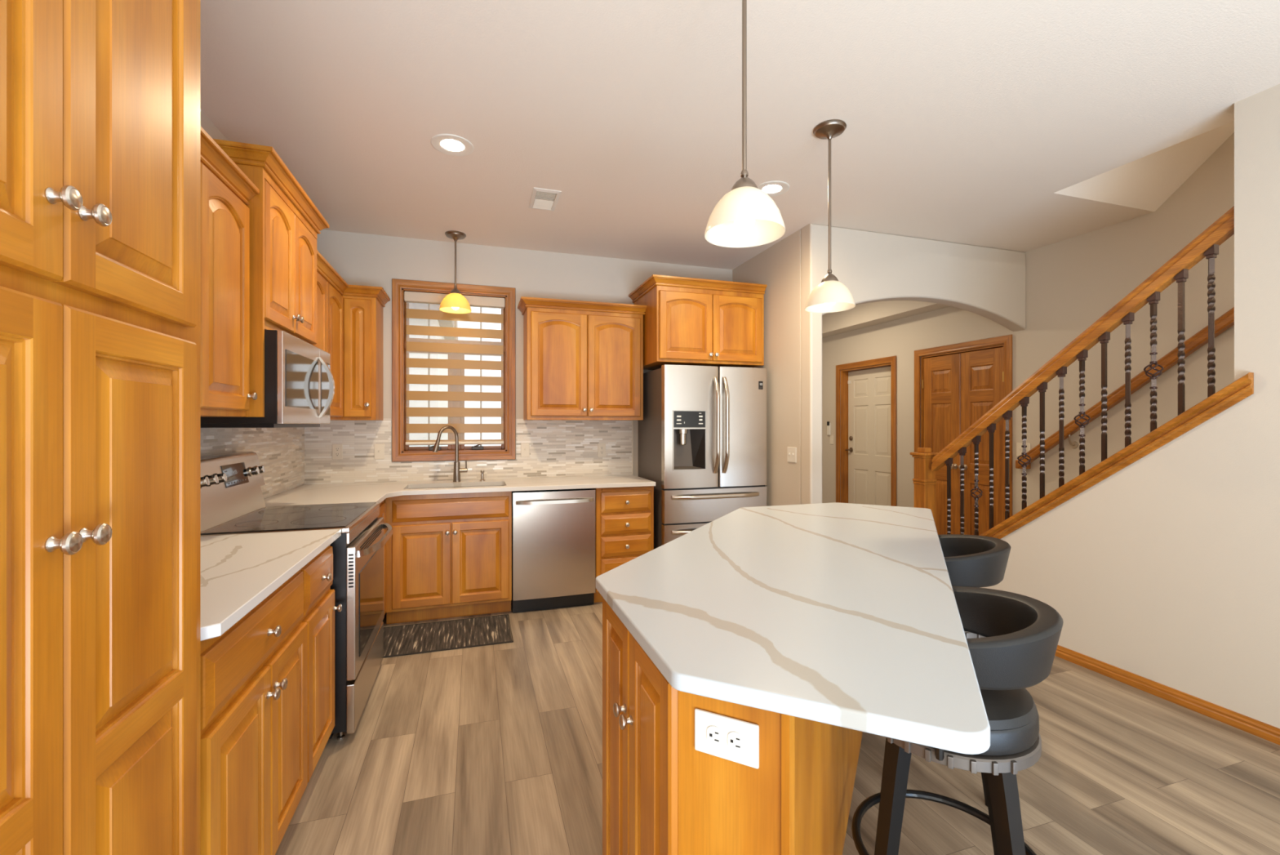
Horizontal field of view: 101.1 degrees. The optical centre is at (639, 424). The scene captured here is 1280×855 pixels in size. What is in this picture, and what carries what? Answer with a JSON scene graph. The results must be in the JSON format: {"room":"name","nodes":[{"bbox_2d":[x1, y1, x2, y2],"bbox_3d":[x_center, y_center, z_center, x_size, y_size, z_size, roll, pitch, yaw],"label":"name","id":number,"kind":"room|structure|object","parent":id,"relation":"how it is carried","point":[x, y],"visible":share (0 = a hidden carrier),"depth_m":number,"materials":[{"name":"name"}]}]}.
{"room":"kitchen","nodes":[
{"label":"kitchen","id":0,"kind":"room"},
{"bbox_2d":[200,109,304,498],"bbox_3d":[-1.337,-0.045,0.077,0.128,2.800,8.150,0,0,-17],"label":"wall","id":1,"kind":"structure","parent":0,"point":[281,451],"depth_m":3.18,"materials":[{"name":"tile"}]},
{"bbox_2d":[200,126,259,417],"bbox_3d":[-1.543,-0.488,1.536,0.369,0.916,1.124,0,0,-17],"label":"upper cabinet","id":2,"kind":"object","parent":1,"relation":"attached to","point":[226,191],"visible":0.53,"depth_m":1.88,"materials":[{"name":"brown wood"}]},
{"bbox_2d":[213,138,329,417],"bbox_3d":[-1.801,-0.569,2.451,0.426,1.078,0.869,0,0,-17],"label":"upper cabinet","id":3,"kind":"object","parent":1,"relation":"attached to","point":[286,224],"visible":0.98,"depth_m":2.25,"materials":[{"name":"brown wood"}]},
{"bbox_2d":[200,329,334,427],"bbox_3d":[-1.759,-0.187,2.474,0.500,0.402,0.748,0,0,-17],"label":"microwave oven","id":4,"kind":"object","parent":3,"relation":"attached to","point":[300,384],"visible":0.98,"depth_m":2.27,"materials":[{"name":"silver metal"}]},
{"bbox_2d":[313,249,390,420],"bbox_3d":[-2.016,-0.496,3.397,0.575,0.932,1.152,0,0,-17],"label":"upper cabinet","id":5,"kind":"object","parent":1,"relation":"attached to","point":[349,317],"visible":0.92,"depth_m":3.66,"materials":[{"name":"brown wood"}]},
{"bbox_2d":[303,229,732,488],"bbox_3d":[-0.824,-0.045,4.454,3.496,2.800,0.148,0,0,-17],"label":"wall","id":6,"kind":"structure","parent":0,"point":[359,259],"depth_m":4.27,"materials":[{"name":"beige paint"}]},
{"bbox_2d":[332,444,342,459],"bbox_3d":[-2.255,0.205,3.922,0.070,0.115,0.008,0,0,-17],"label":"wall outlet","id":7,"kind":"object","parent":6,"relation":"attached to","point":[337,449],"visible":1,"depth_m":3.92,"materials":[{"name":"beige plastic"}]},
{"bbox_2d":[373,444,384,458],"bbox_3d":[-1.984,0.207,4.004,0.070,0.115,0.014,0,0,-17],"label":"light switch","id":8,"kind":"object","parent":6,"relation":"attached to","point":[379,449],"visible":1,"depth_m":4.00,"materials":[{"name":"beige plastic"}]},
{"bbox_2d":[391,278,515,461],"bbox_3d":[-1.480,-0.415,4.234,0.922,1.402,0.154,0,0,-17],"label":"window","id":9,"kind":"structure","parent":6,"relation":"in","point":[506,451],"depth_m":4.21,"materials":[{"name":"brown wood"}]},
{"bbox_2d":[404,290,505,444],"bbox_3d":[-1.475,-0.436,4.219,0.762,1.200,0.066,0,0,-17],"label":"roller shade","id":10,"kind":"object","parent":9,"relation":"attached to","point":[409,296],"visible":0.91,"depth_m":4.22,"materials":[{"name":"beige fabric"}]},
{"bbox_2d":[520,442,529,457],"bbox_3d":[-0.944,0.211,4.331,0.070,0.115,0.014,0,0,-17],"label":"light switch","id":11,"kind":"object","parent":6,"relation":"attached to","point":[525,447],"visible":1,"depth_m":4.33,"materials":[{"name":"beige plastic"}]},
{"bbox_2d":[517,296,646,420],"bbox_3d":[-0.460,-0.500,4.301,1.030,0.930,0.369,0,0,-17],"label":"upper cabinet","id":12,"kind":"object","parent":6,"relation":"attached to","point":[583,360],"visible":1,"depth_m":4.15,"materials":[{"name":"brown wood"}]},
{"bbox_2d":[597,443,605,456],"bbox_3d":[-0.329,0.221,4.528,0.070,0.115,0.008,0,0,-17],"label":"wall outlet","id":13,"kind":"object","parent":6,"relation":"attached to","point":[601,446],"visible":1,"depth_m":4.52,"materials":[{"name":"beige plastic"}]},
{"bbox_2d":[631,420,633,474],"bbox_3d":[-0.067,0.198,4.617,0.010,0.485,0.012,0,0,-17],"label":"trim","id":14,"kind":"structure","parent":6,"relation":"attached to","point":[632,420],"depth_m":4.61,"materials":[{"name":"beige plastic"}]},
{"bbox_2d":[628,274,767,369],"bbox_3d":[0.465,-0.808,4.437,0.978,0.650,0.664,0,0,-17],"label":"upper cabinet","id":15,"kind":"object","parent":6,"relation":"attached to","point":[687,321],"visible":0.98,"depth_m":4.16,"materials":[{"name":"brown wood"}]},
{"bbox_2d":[200,0,1279,269],"bbox_3d":[1.100,-2.245,1.919,5.950,1.600,10.200,0,0,-17],"label":"ceiling","id":16,"kind":"structure","parent":0,"point":[1024,126],"depth_m":2.39,"materials":[{"name":"beige paint"}]},
{"bbox_2d":[431,133,473,155],"bbox_3d":[-0.970,-1.442,2.722,0.210,0.009,0.210,0,0,-17],"label":"recessed light","id":17,"kind":"object","parent":16,"relation":"in","point":[451,144],"visible":1,"depth_m":2.72,"materials":[{"name":"beige plastic"}]},
{"bbox_2d":[439,230,471,313],"bbox_3d":[-1.401,-1.155,3.999,0.233,0.580,0.233,0,0,-17],"label":"pendant light","id":18,"kind":"object","parent":16,"relation":"hanging from","point":[454,302],"visible":1,"depth_m":3.96,"materials":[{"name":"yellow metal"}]},
{"bbox_2d":[528,186,561,210],"bbox_3d":[-0.614,-1.440,3.382,0.170,0.009,0.310,0,0,-17],"label":"ceiling vent","id":19,"kind":"object","parent":16,"relation":"in","point":[536,203],"visible":1,"depth_m":3.39,"materials":[{"name":"beige plastic"}]},
{"bbox_2d":[704,0,785,247],"bbox_3d":[0.307,-1.002,1.546,0.233,0.887,0.233,0,0,-17],"label":"pendant light","id":20,"kind":"object","parent":16,"relation":"hanging from","point":[746,215],"visible":1,"depth_m":1.54,"materials":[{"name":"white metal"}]},
{"bbox_2d":[757,180,789,196],"bbox_3d":[0.808,-1.442,3.228,0.210,0.009,0.210,0,0,-17],"label":"recessed light","id":21,"kind":"object","parent":16,"relation":"in","point":[772,188],"visible":0.84,"depth_m":3.21,"materials":[{"name":"beige plastic"}]},
{"bbox_2d":[804,119,855,312],"bbox_3d":[0.925,-1.006,2.566,0.233,0.877,0.233,0,0,-17],"label":"pendant light","id":22,"kind":"object","parent":16,"relation":"hanging from","point":[830,295],"visible":1,"depth_m":2.54,"materials":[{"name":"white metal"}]},
{"bbox_2d":[732,229,801,506],"bbox_3d":[0.776,-0.045,5.361,0.100,2.800,3.040,0,0,-17],"label":"wall","id":23,"kind":"structure","parent":0,"point":[779,267],"depth_m":4.11,"materials":[{"name":"beige paint"}]},
{"bbox_2d":[786,446,796,462],"bbox_3d":[1.148,0.230,3.991,0.014,0.115,0.116,0,0,-17],"label":"light switch","id":24,"kind":"object","parent":23,"relation":"attached to","point":[791,451],"visible":1,"depth_m":3.99,"materials":[{"name":"beige plastic"}]},
{"bbox_2d":[275,601,1279,854],"bbox_3d":[1.100,1.385,1.919,5.950,0.060,10.200,0,0,-17],"label":"floor","id":25,"kind":"structure","parent":0,"point":[494,748],"depth_m":2.04,"materials":[{"name":"brown wood"}]},
{"bbox_2d":[0,0,200,854],"bbox_3d":[-1.105,0.175,0.673,0.683,2.360,0.777,0,0,-17],"label":"pantry cabinet","id":26,"kind":"object","parent":25,"relation":"on","point":[100,100],"visible":1,"depth_m":0.80,"materials":[{"name":"brown wood"}]},
{"bbox_2d":[200,544,342,854],"bbox_3d":[-1.393,0.913,1.575,0.669,0.884,1.100,0,0,-17],"label":"base cabinet","id":27,"kind":"object","parent":25,"relation":"on","point":[268,681],"visible":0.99,"depth_m":1.46,"materials":[{"name":"brown wood"}]},
{"bbox_2d":[200,528,341,640],"bbox_3d":[-1.401,0.455,1.582,0.651,0.030,1.128,0,0,-17],"label":"countertop","id":28,"kind":"structure","parent":27,"relation":"on","point":[238,571],"depth_m":1.62,"materials":[{"name":"stone"}]},
{"bbox_2d":[200,451,392,739],"bbox_3d":[-1.630,0.749,2.513,0.783,1.212,0.761,0,0,-17],"label":"electric range","id":29,"kind":"object","parent":25,"relation":"on","point":[233,501],"visible":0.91,"depth_m":2.36,"materials":[{"name":"silver metal"}]},
{"bbox_2d":[200,502,376,534],"bbox_3d":[-1.613,0.438,2.518,0.516,0.009,0.733,0,0,-17],"label":"glass cooktop","id":30,"kind":"object","parent":29,"relation":"in","point":[260,518],"depth_m":2.42,"materials":[{"name":"brown glass"}]},
{"bbox_2d":[377,499,386,613],"bbox_3d":[-1.987,0.913,3.413,0.640,0.884,1.140,0,0,-17],"label":"base cabinet","id":31,"kind":"object","parent":25,"relation":"on","point":[382,504],"visible":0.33,"depth_m":3.39,"materials":[{"name":"brown wood"}]},
{"bbox_2d":[263,474,655,506],"bbox_3d":[-1.091,0.455,3.690,2.509,0.030,1.147,0,0,-17],"label":"countertop","id":32,"kind":"structure","parent":31,"relation":"on","point":[353,492],"depth_m":3.74,"materials":[{"name":"stone"}]},
{"bbox_2d":[432,425,467,481],"bbox_3d":[-1.447,0.224,3.999,0.275,0.432,0.077,0,0,-44],"label":"kitchen faucet","id":33,"kind":"object","parent":32,"relation":"on","point":[457,470],"visible":1,"depth_m":4.03,"materials":[{"name":"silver metal"}]},
{"bbox_2d":[408,484,504,488],"bbox_3d":[-1.329,0.558,3.822,0.694,0.175,0.310,0,0,-17],"label":"sink","id":34,"kind":"object","parent":32,"relation":"in","point":[498,485],"visible":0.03,"depth_m":3.95,"materials":[{"name":"silver metal"}]},
{"bbox_2d":[479,470,484,480],"bbox_3d":[-1.224,0.400,4.089,0.042,0.081,0.077,0,0,-17],"label":"soap dispenser","id":35,"kind":"object","parent":32,"relation":"on","point":[482,472],"visible":1,"depth_m":4.09,"materials":[{"name":"silver metal"}]},
{"bbox_2d":[384,491,511,623],"bbox_3d":[-1.384,0.913,3.873,0.822,0.884,0.619,0,0,-17],"label":"base cabinet","id":36,"kind":"object","parent":25,"relation":"on","point":[448,555],"visible":1,"depth_m":3.61,"materials":[{"name":"brown wood"}]},
{"bbox_2d":[383,613,513,657],"bbox_3d":[-1.253,1.350,3.380,0.825,0.010,0.488,0,0,-17],"label":"floor mat","id":37,"kind":"object","parent":25,"relation":"on","point":[428,637],"visible":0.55,"depth_m":3.35,"materials":[{"name":"brown fabric"}]},
{"bbox_2d":[511,488,595,613],"bbox_3d":[-0.694,0.921,4.070,0.596,0.868,0.638,0,0,-17],"label":"dishwasher","id":38,"kind":"object","parent":25,"relation":"on","point":[553,531],"visible":1,"depth_m":3.81,"materials":[{"name":"silver metal"}]},
{"bbox_2d":[592,485,653,602],"bbox_3d":[-0.189,0.913,4.250,0.456,0.884,0.619,0,0,-17],"label":"base cabinet","id":39,"kind":"object","parent":25,"relation":"on","point":[624,515],"visible":0.69,"depth_m":3.98,"materials":[{"name":"brown wood"}]},
{"bbox_2d":[638,364,767,548],"bbox_3d":[0.513,0.451,4.392,0.884,1.808,0.759,0,0,-17],"label":"refrigerator","id":40,"kind":"object","parent":25,"relation":"on","point":[703,429],"visible":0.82,"depth_m":4.08,"materials":[{"name":"grey metal"}]},
{"bbox_2d":[602,597,862,854],"bbox_3d":[0.444,0.913,1.903,0.602,0.884,1.986,0,0,27],"label":"kitchen island","id":41,"kind":"object","parent":25,"relation":"on","point":[662,795],"visible":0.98,"depth_m":1.02,"materials":[{"name":"brown wood"}]},
{"bbox_2d":[694,708,759,768],"bbox_3d":[0.153,0.560,0.940,0.119,0.076,0.009,0,0,27],"label":"wall outlet","id":42,"kind":"object","parent":41,"relation":"attached to","point":[728,738],"visible":1,"depth_m":0.94,"materials":[{"name":"beige plastic"}]},
{"bbox_2d":[706,725,722,746],"bbox_3d":[0.136,0.560,0.949,0.029,0.034,0.008,0,0,28],"label":"socket","id":43,"kind":"object","parent":42,"relation":"attached to","point":[714,733],"depth_m":0.95,"materials":[{"name":"white plastic"}]},
{"bbox_2d":[728,731,744,751],"bbox_3d":[0.171,0.560,0.931,0.029,0.034,0.008,0,0,28],"label":"socket","id":44,"kind":"object","parent":42,"relation":"attached to","point":[735,739],"depth_m":0.93,"materials":[{"name":"white plastic"}]},
{"bbox_2d":[595,502,990,754],"bbox_3d":[0.596,0.454,1.935,0.908,0.032,2.281,0,0,27],"label":"island countertop","id":45,"kind":"structure","parent":41,"relation":"on","point":[844,615],"depth_m":1.18,"materials":[{"name":"stone"}]},
{"bbox_2d":[851,586,1063,854],"bbox_3d":[0.795,0.900,1.357,0.463,0.910,0.474,0,0,28],"label":"bar stool","id":46,"kind":"object","parent":25,"relation":"on","point":[1017,651],"visible":0.55,"depth_m":1.20,"materials":[{"name":"black leather"}]},
{"bbox_2d":[977,688,1039,755],"bbox_3d":[0.790,0.695,1.360,0.386,0.097,0.386,0,0,28],"label":"seat cushion","id":47,"kind":"object","parent":46,"relation":"on","point":[1013,717],"depth_m":1.20,"materials":[{"name":"black leather"}]},
{"bbox_2d":[937,533,1010,806],"bbox_3d":[1.184,0.900,2.081,0.463,0.910,0.474,0,0,28],"label":"bar stool","id":48,"kind":"object","parent":25,"relation":"on","point":[971,560],"visible":0.14,"depth_m":1.88,"materials":[{"name":"black leather"}]},
{"bbox_2d":[910,205,1234,535],"bbox_3d":[2.446,0.171,3.254,0.148,2.367,1.829,0,0,-17],"label":"stair railing","id":49,"kind":"object","parent":25,"relation":"on","point":[1206,244],"visible":0.83,"depth_m":2.98,"materials":[{"name":"brown wood"}]},
{"bbox_2d":[970,486,982,499],"bbox_3d":[2.325,0.474,3.637,0.069,0.094,0.069,0,0,27],"label":"basket","id":50,"kind":"object","parent":49,"relation":"on","point":[975,497],"depth_m":3.63,"materials":[{"name":"grey metal"}]},
{"bbox_2d":[1017,452,1031,466],"bbox_3d":[2.425,0.224,3.321,0.069,0.094,0.069,0,0,27],"label":"basket","id":51,"kind":"object","parent":49,"relation":"on","point":[1024,464],"depth_m":3.31,"materials":[{"name":"grey metal"}]},
{"bbox_2d":[1073,411,1090,427],"bbox_3d":[2.524,-0.026,3.005,0.069,0.094,0.069,0,0,27],"label":"basket","id":52,"kind":"object","parent":49,"relation":"on","point":[1082,425],"depth_m":2.99,"materials":[{"name":"grey metal"}]},
{"bbox_2d":[1143,360,1164,379],"bbox_3d":[2.624,-0.276,2.688,0.069,0.094,0.069,0,0,27],"label":"basket","id":53,"kind":"object","parent":49,"relation":"on","point":[1153,377],"depth_m":2.68,"materials":[{"name":"grey metal"}]},
{"bbox_2d":[822,300,949,337],"bbox_3d":[2.631,-1.295,5.944,0.230,0.300,3.040,0,0,-17],"label":"ceiling","id":54,"kind":"structure","parent":0,"point":[866,314],"depth_m":5.85,"materials":[{"name":"beige paint"}]},
{"bbox_2d":[801,223,1025,504],"bbox_3d":[2.211,-0.045,4.150,2.110,2.800,0.130,0,0,-17],"label":"wall","id":55,"kind":"structure","parent":0,"point":[988,282],"depth_m":3.97,"materials":[{"name":"beige paint"}]},
{"bbox_2d":[822,132,1234,515],"bbox_3d":[3.521,-0.845,3.834,0.200,4.400,7.600,0,0,-17],"label":"wall","id":56,"kind":"structure","parent":0,"point":[1071,283],"depth_m":3.94,"materials":[{"name":"beige paint"}]},
{"bbox_2d":[826,421,831,435],"bbox_3d":[2.456,0.051,6.843,0.025,0.177,0.056,0,0,-17],"label":"remote","id":57,"kind":"object","parent":56,"relation":"attached to","point":[828,424],"visible":1,"depth_m":6.83,"materials":[{"name":"beige plastic"}]},
{"bbox_2d":[830,435,833,444],"bbox_3d":[2.475,0.200,6.802,0.014,0.115,0.070,0,0,-17],"label":"light switch","id":58,"kind":"object","parent":56,"relation":"attached to","point":[831,436],"visible":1,"depth_m":6.79,"materials":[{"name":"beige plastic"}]},
{"bbox_2d":[835,355,896,506],"bbox_3d":[2.714,0.302,6.248,0.159,2.106,0.992,0,0,-17],"label":"door","id":59,"kind":"structure","parent":56,"relation":"in","point":[868,391],"depth_m":6.33,"materials":[{"name":"white wood"}]},
{"bbox_2d":[914,334,1012,535],"bbox_3d":[3.084,0.292,5.028,0.186,2.126,1.042,0,0,-17],"label":"door","id":60,"kind":"structure","parent":56,"relation":"in","point":[953,389],"depth_m":4.98,"materials":[{"name":"brown wood"}]},
{"bbox_2d":[1016,442,1030,456],"bbox_3d":[3.222,0.215,4.427,0.014,0.115,0.116,0,0,-17],"label":"light switch","id":61,"kind":"object","parent":56,"relation":"attached to","point":[1019,449],"visible":0.6,"depth_m":4.45,"materials":[{"name":"beige plastic"}]},
{"bbox_2d":[1015,306,1234,468],"bbox_3d":[3.584,-0.672,3.157,0.089,2.084,2.671,0,0,-17],"label":"wall handrail","id":62,"kind":"object","parent":56,"relation":"attached to","point":[1225,321],"visible":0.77,"depth_m":3.61,"materials":[{"name":"brown wood"}]},
{"bbox_2d":[980,84,1279,728],"bbox_3d":[3.202,-0.045,0.851,0.100,2.800,6.900,0,0,-17],"label":"wall","id":63,"kind":"structure","parent":0,"point":[1165,570],"depth_m":2.44,"materials":[{"name":"beige paint"}]},
{"bbox_2d":[979,372,1253,538],"bbox_3d":[2.453,0.540,3.232,0.184,1.532,1.908,0,0,-17],"label":"trim","id":64,"kind":"structure","parent":63,"relation":"attached to","point":[1242,388],"depth_m":2.70,"materials":[{"name":"brown wood"}]},
{"bbox_2d":[1054,644,1279,745],"bbox_3d":[3.147,1.323,0.834,0.016,0.064,6.900,0,0,-17],"label":"baseboard","id":65,"kind":"structure","parent":63,"relation":"attached to","point":[1264,731],"depth_m":2.55,"materials":[{"name":"brown wood"}]},
{"bbox_3d":[-5.510,1.815,17.503,28.000,0.080,23.300,0,0,-17],"label":"lawn","id":66,"kind":"structure","parent":0,"visible":0},
{"bbox_2d":[408,302,457,446],"bbox_3d":[-6.663,-0.995,11.007,5.300,4.700,4.800,0,0,-17],"label":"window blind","id":67,"kind":"object","parent":66,"relation":"on","point":[416,322],"visible":0.11,"depth_m":9.75,"materials":[{"name":"white fabric"}]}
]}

